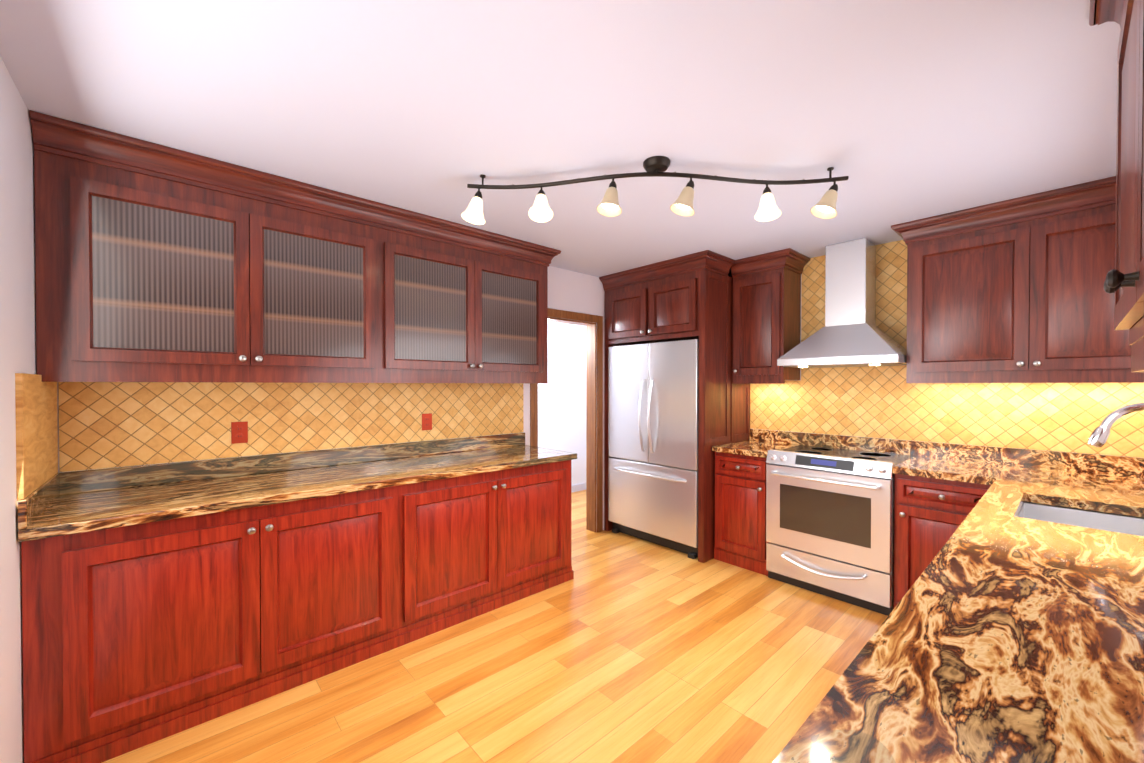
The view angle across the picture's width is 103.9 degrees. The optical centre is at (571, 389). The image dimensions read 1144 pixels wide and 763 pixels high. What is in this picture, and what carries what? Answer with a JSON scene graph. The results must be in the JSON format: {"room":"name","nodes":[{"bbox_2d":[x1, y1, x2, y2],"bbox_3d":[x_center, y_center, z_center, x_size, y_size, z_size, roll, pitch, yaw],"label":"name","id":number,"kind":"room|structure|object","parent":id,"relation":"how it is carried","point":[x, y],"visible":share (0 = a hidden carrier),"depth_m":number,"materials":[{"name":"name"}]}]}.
{"room":"kitchen","nodes":[
{"label":"kitchen","id":0,"kind":"room"},
{"bbox_2d":[0,56,36,762],"bbox_3d":[-1.247,0.179,0.720,0.120,2.440,3.550,-1,1,-42],"label":"wall","id":1,"kind":"structure","parent":0,"point":[18,351],"depth_m":1.49,"materials":[{"name":"white paint"}]},
{"bbox_2d":[15,373,57,499],"bbox_3d":[-2.087,0.156,1.756,0.016,0.429,0.634,-1,1,-42],"label":"wall tile","id":2,"kind":"object","parent":1,"relation":"attached to","point":[36,434],"depth_m":1.66,"materials":[{"name":"tile"}]},
{"bbox_2d":[57,266,603,531],"bbox_3d":[-0.761,0.151,3.463,4.270,2.440,0.120,-1,1,-42],"label":"wall","id":3,"kind":"structure","parent":0,"point":[572,291],"depth_m":4.05,"materials":[{"name":"white paint"}]},
{"bbox_2d":[29,110,388,381],"bbox_3d":[-1.692,-0.561,2.295,1.326,0.988,0.351,-1,1,-42],"label":"upper cabinet","id":4,"kind":"object","parent":3,"relation":"attached to","point":[154,262],"depth_m":2.05,"materials":[{"name":"brown wood"}]},
{"bbox_2d":[59,382,523,471],"bbox_3d":[-1.347,0.145,2.852,2.542,0.429,0.004,-1,1,-42],"label":"wall tile","id":5,"kind":"structure","parent":3,"relation":"attached to","point":[110,424],"depth_m":2.49,"materials":[{"name":"tile"}]},
{"bbox_2d":[231,421,247,443],"bbox_3d":[-1.805,0.232,2.433,0.072,0.116,0.008,-1,1,-42],"label":"electrical outlet","id":6,"kind":"object","parent":5,"relation":"attached to","point":[239,432],"visible":1,"depth_m":2.43,"materials":[{"name":"red plastic"}]},
{"bbox_2d":[422,413,431,429],"bbox_3d":[-1.016,0.224,3.142,0.072,0.116,0.008,-1,1,-42],"label":"electrical outlet","id":7,"kind":"object","parent":5,"relation":"attached to","point":[426,421],"visible":1,"depth_m":3.14,"materials":[{"name":"red plastic"}]},
{"bbox_2d":[389,206,552,381],"bbox_3d":[-0.769,-0.569,3.124,1.292,0.988,0.351,-1,1,-42],"label":"upper cabinet","id":8,"kind":"object","parent":3,"relation":"attached to","point":[467,303],"depth_m":2.95,"materials":[{"name":"brown wood"}]},
{"bbox_2d":[530,308,602,531],"bbox_3d":[-0.069,0.330,4.079,0.860,2.070,0.141,-1,1,-42],"label":"door frame","id":9,"kind":"structure","parent":3,"relation":"attached to","point":[581,318],"depth_m":4.29,"materials":[{"name":"brown wood"}]},
{"bbox_2d":[102,490,887,762],"bbox_3d":[0.107,1.418,2.831,5.100,0.080,5.200,-1,1,-42],"label":"floor","id":10,"kind":"structure","parent":0,"point":[620,647],"depth_m":2.13,"materials":[{"name":"brown wood"}]},
{"bbox_2d":[21,484,408,762],"bbox_3d":[-1.599,0.946,2.207,1.326,0.876,0.626,-1,1,-42],"label":"base cabinet","id":11,"kind":"object","parent":10,"relation":"on","point":[137,636],"depth_m":1.85,"materials":[{"name":"brown wood"}]},
{"bbox_2d":[409,460,573,642],"bbox_3d":[-0.676,0.938,3.037,1.292,0.876,0.626,-1,1,-42],"label":"base cabinet","id":12,"kind":"object","parent":10,"relation":"on","point":[481,543],"depth_m":2.76,"materials":[{"name":"brown wood"}]},
{"bbox_2d":[17,433,576,541],"bbox_3d":[-1.131,0.433,2.606,2.562,0.140,0.652,-1,1,-42],"label":"countertop","id":13,"kind":"structure","parent":12,"relation":"on","point":[65,503],"depth_m":2.23,"materials":[{"name":"stone"}]},
{"bbox_2d":[608,339,698,558],"bbox_3d":[0.915,0.477,4.152,0.808,1.775,0.965,-1,1,-42],"label":"refrigerator","id":14,"kind":"object","parent":10,"relation":"on","point":[653,402],"visible":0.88,"depth_m":3.87,"materials":[{"name":"silver metal"}]},
{"bbox_2d":[599,250,749,562],"bbox_3d":[0.951,0.145,4.130,0.819,2.438,1.161,-1,1,-42],"label":"tall cabinet","id":15,"kind":"object","parent":10,"relation":"on","point":[688,297],"visible":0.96,"depth_m":3.71,"materials":[{"name":"brown wood"}]},
{"bbox_2d":[714,452,768,575],"bbox_3d":[1.504,0.932,3.643,0.658,0.875,0.443,-1,1,-42],"label":"base cabinet","id":16,"kind":"object","parent":10,"relation":"on","point":[740,511],"visible":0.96,"depth_m":3.44,"materials":[{"name":"brown wood"}]},
{"bbox_2d":[712,429,915,457],"bbox_3d":[1.764,0.464,3.359,0.645,0.217,1.205,-1,1,-42],"label":"countertop","id":17,"kind":"structure","parent":16,"relation":"on","point":[759,443],"depth_m":3.51,"materials":[{"name":"stone"}]},
{"bbox_2d":[766,445,914,615],"bbox_3d":[1.870,0.907,3.159,0.708,0.935,0.756,-1,1,-42],"label":"range","id":18,"kind":"object","parent":10,"relation":"on","point":[829,522],"visible":0.98,"depth_m":2.94,"materials":[{"name":"silver metal"}]},
{"bbox_2d":[893,474,990,608],"bbox_3d":[2.535,0.943,2.496,0.658,0.875,1.112,-1,1,-42],"label":"base cabinet","id":19,"kind":"object","parent":10,"relation":"on","point":[930,515],"visible":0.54,"depth_m":2.61,"materials":[{"name":"brown wood"}]},
{"bbox_3d":[1.114,0.959,0.932,3.656,0.875,0.684,-1,1,-42],"label":"base cabinet","id":20,"kind":"object","parent":10,"relation":"on","visible":0},
{"bbox_2d":[892,441,1007,480],"bbox_3d":[2.317,0.431,2.743,0.645,0.140,0.450,-1,1,-42],"label":"countertop","id":21,"kind":"structure","parent":20,"relation":"on","point":[945,461],"depth_m":2.84,"materials":[{"name":"stone"}]},
{"bbox_2d":[772,448,1143,762],"bbox_3d":[1.345,0.448,1.121,4.260,0.140,0.664,-1,1,-42],"label":"countertop","id":22,"kind":"structure","parent":20,"relation":"on","point":[1004,633],"depth_m":0.83,"materials":[{"name":"stone"}]},
{"bbox_2d":[1018,502,1143,535],"bbox_3d":[1.983,0.616,1.716,0.574,0.204,0.409,-1,1,-42],"label":"sink","id":23,"kind":"object","parent":22,"relation":"in","point":[1126,524],"visible":0.06,"depth_m":1.91,"materials":[{"name":"silver metal"}]},
{"bbox_2d":[1087,403,1143,447],"bbox_3d":[2.107,0.258,1.639,0.149,0.428,0.295,-1,1,-42],"label":"faucet","id":24,"kind":"object","parent":22,"relation":"on","point":[1098,436],"visible":1,"depth_m":1.67,"materials":[{"name":"silver metal"}]},
{"bbox_2d":[1032,450,1143,468],"bbox_3d":[2.678,0.435,2.341,0.645,0.140,0.330,-1,1,-42],"label":"countertop","id":25,"kind":"structure","parent":20,"relation":"on","point":[1040,455],"depth_m":2.53,"materials":[{"name":"stone"}]},
{"bbox_2d":[0,0,1120,276],"bbox_3d":[0.107,-1.102,2.805,5.100,0.080,5.200,-1,1,-42],"label":"ceiling","id":26,"kind":"structure","parent":0,"point":[902,110],"depth_m":1.63,"materials":[{"name":"white paint"}]},
{"bbox_2d":[461,156,848,224],"bbox_3d":[0.374,-0.938,2.157,1.345,0.234,1.314,-1,1,-42],"label":"track spotlight","id":27,"kind":"object","parent":26,"relation":"attached to","point":[541,211],"visible":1,"depth_m":2.13,"materials":[{"name":"white glass"}]},
{"bbox_2d":[538,321,585,485],"bbox_3d":[-0.902,0.134,5.138,3.500,2.440,0.100,-1,1,-42],"label":"wall","id":28,"kind":"structure","parent":0,"point":[562,410],"depth_m":5.77,"materials":[{"name":"white paint"}]},
{"bbox_2d":[571,483,585,492],"bbox_3d":[-0.864,1.310,5.107,3.300,0.090,0.015,-1,1,-42],"label":"baseboard","id":29,"kind":"structure","parent":28,"relation":"attached to","point":[578,487],"depth_m":5.95,"materials":[{"name":"white paint"}]},
{"bbox_2d":[728,274,1139,457],"bbox_3d":[2.058,0.150,3.610,0.120,2.440,3.670,-1,1,-42],"label":"wall","id":30,"kind":"structure","parent":0,"point":[729,275],"depth_m":3.42,"materials":[{"name":"white paint"}]},
{"bbox_2d":[731,248,809,383],"bbox_3d":[1.620,-0.560,3.693,0.399,1.018,0.499,-1,1,-42],"label":"upper cabinet","id":31,"kind":"object","parent":30,"relation":"attached to","point":[766,326],"visible":1,"depth_m":3.59,"materials":[{"name":"brown wood"}]},
{"bbox_2d":[777,238,906,367],"bbox_3d":[1.967,-0.615,3.231,0.500,0.900,0.748,-1,1,-42],"label":"range hood","id":32,"kind":"object","parent":30,"relation":"attached to","point":[850,334],"visible":0.98,"depth_m":3.19,"materials":[{"name":"silver metal"}]},
{"bbox_2d":[750,240,1143,457],"bbox_3d":[2.379,-0.354,3.155,0.004,1.421,2.329,-1,1,-42],"label":"wall tile","id":33,"kind":"structure","parent":30,"relation":"attached to","point":[886,402],"depth_m":3.15,"materials":[{"name":"tile"}]},
{"bbox_2d":[891,176,1143,382],"bbox_3d":[2.607,-0.549,2.595,0.399,1.018,1.186,-1,1,-42],"label":"upper cabinet","id":34,"kind":"object","parent":30,"relation":"attached to","point":[1010,291],"visible":1,"depth_m":2.50,"materials":[{"name":"brown wood"}]},
{"bbox_3d":[1.568,0.178,0.783,4.390,2.440,0.120,-1,1,-42],"label":"wall","id":35,"kind":"structure","parent":0,"visible":0},
{"bbox_2d":[1105,0,1143,351],"bbox_3d":[1.072,-0.574,0.638,1.278,0.928,0.326,-1,1,-42],"label":"upper cabinet","id":36,"kind":"object","parent":35,"relation":"attached to","point":[1124,280],"depth_m":0.92,"materials":[{"name":"brown wood"}]}
]}

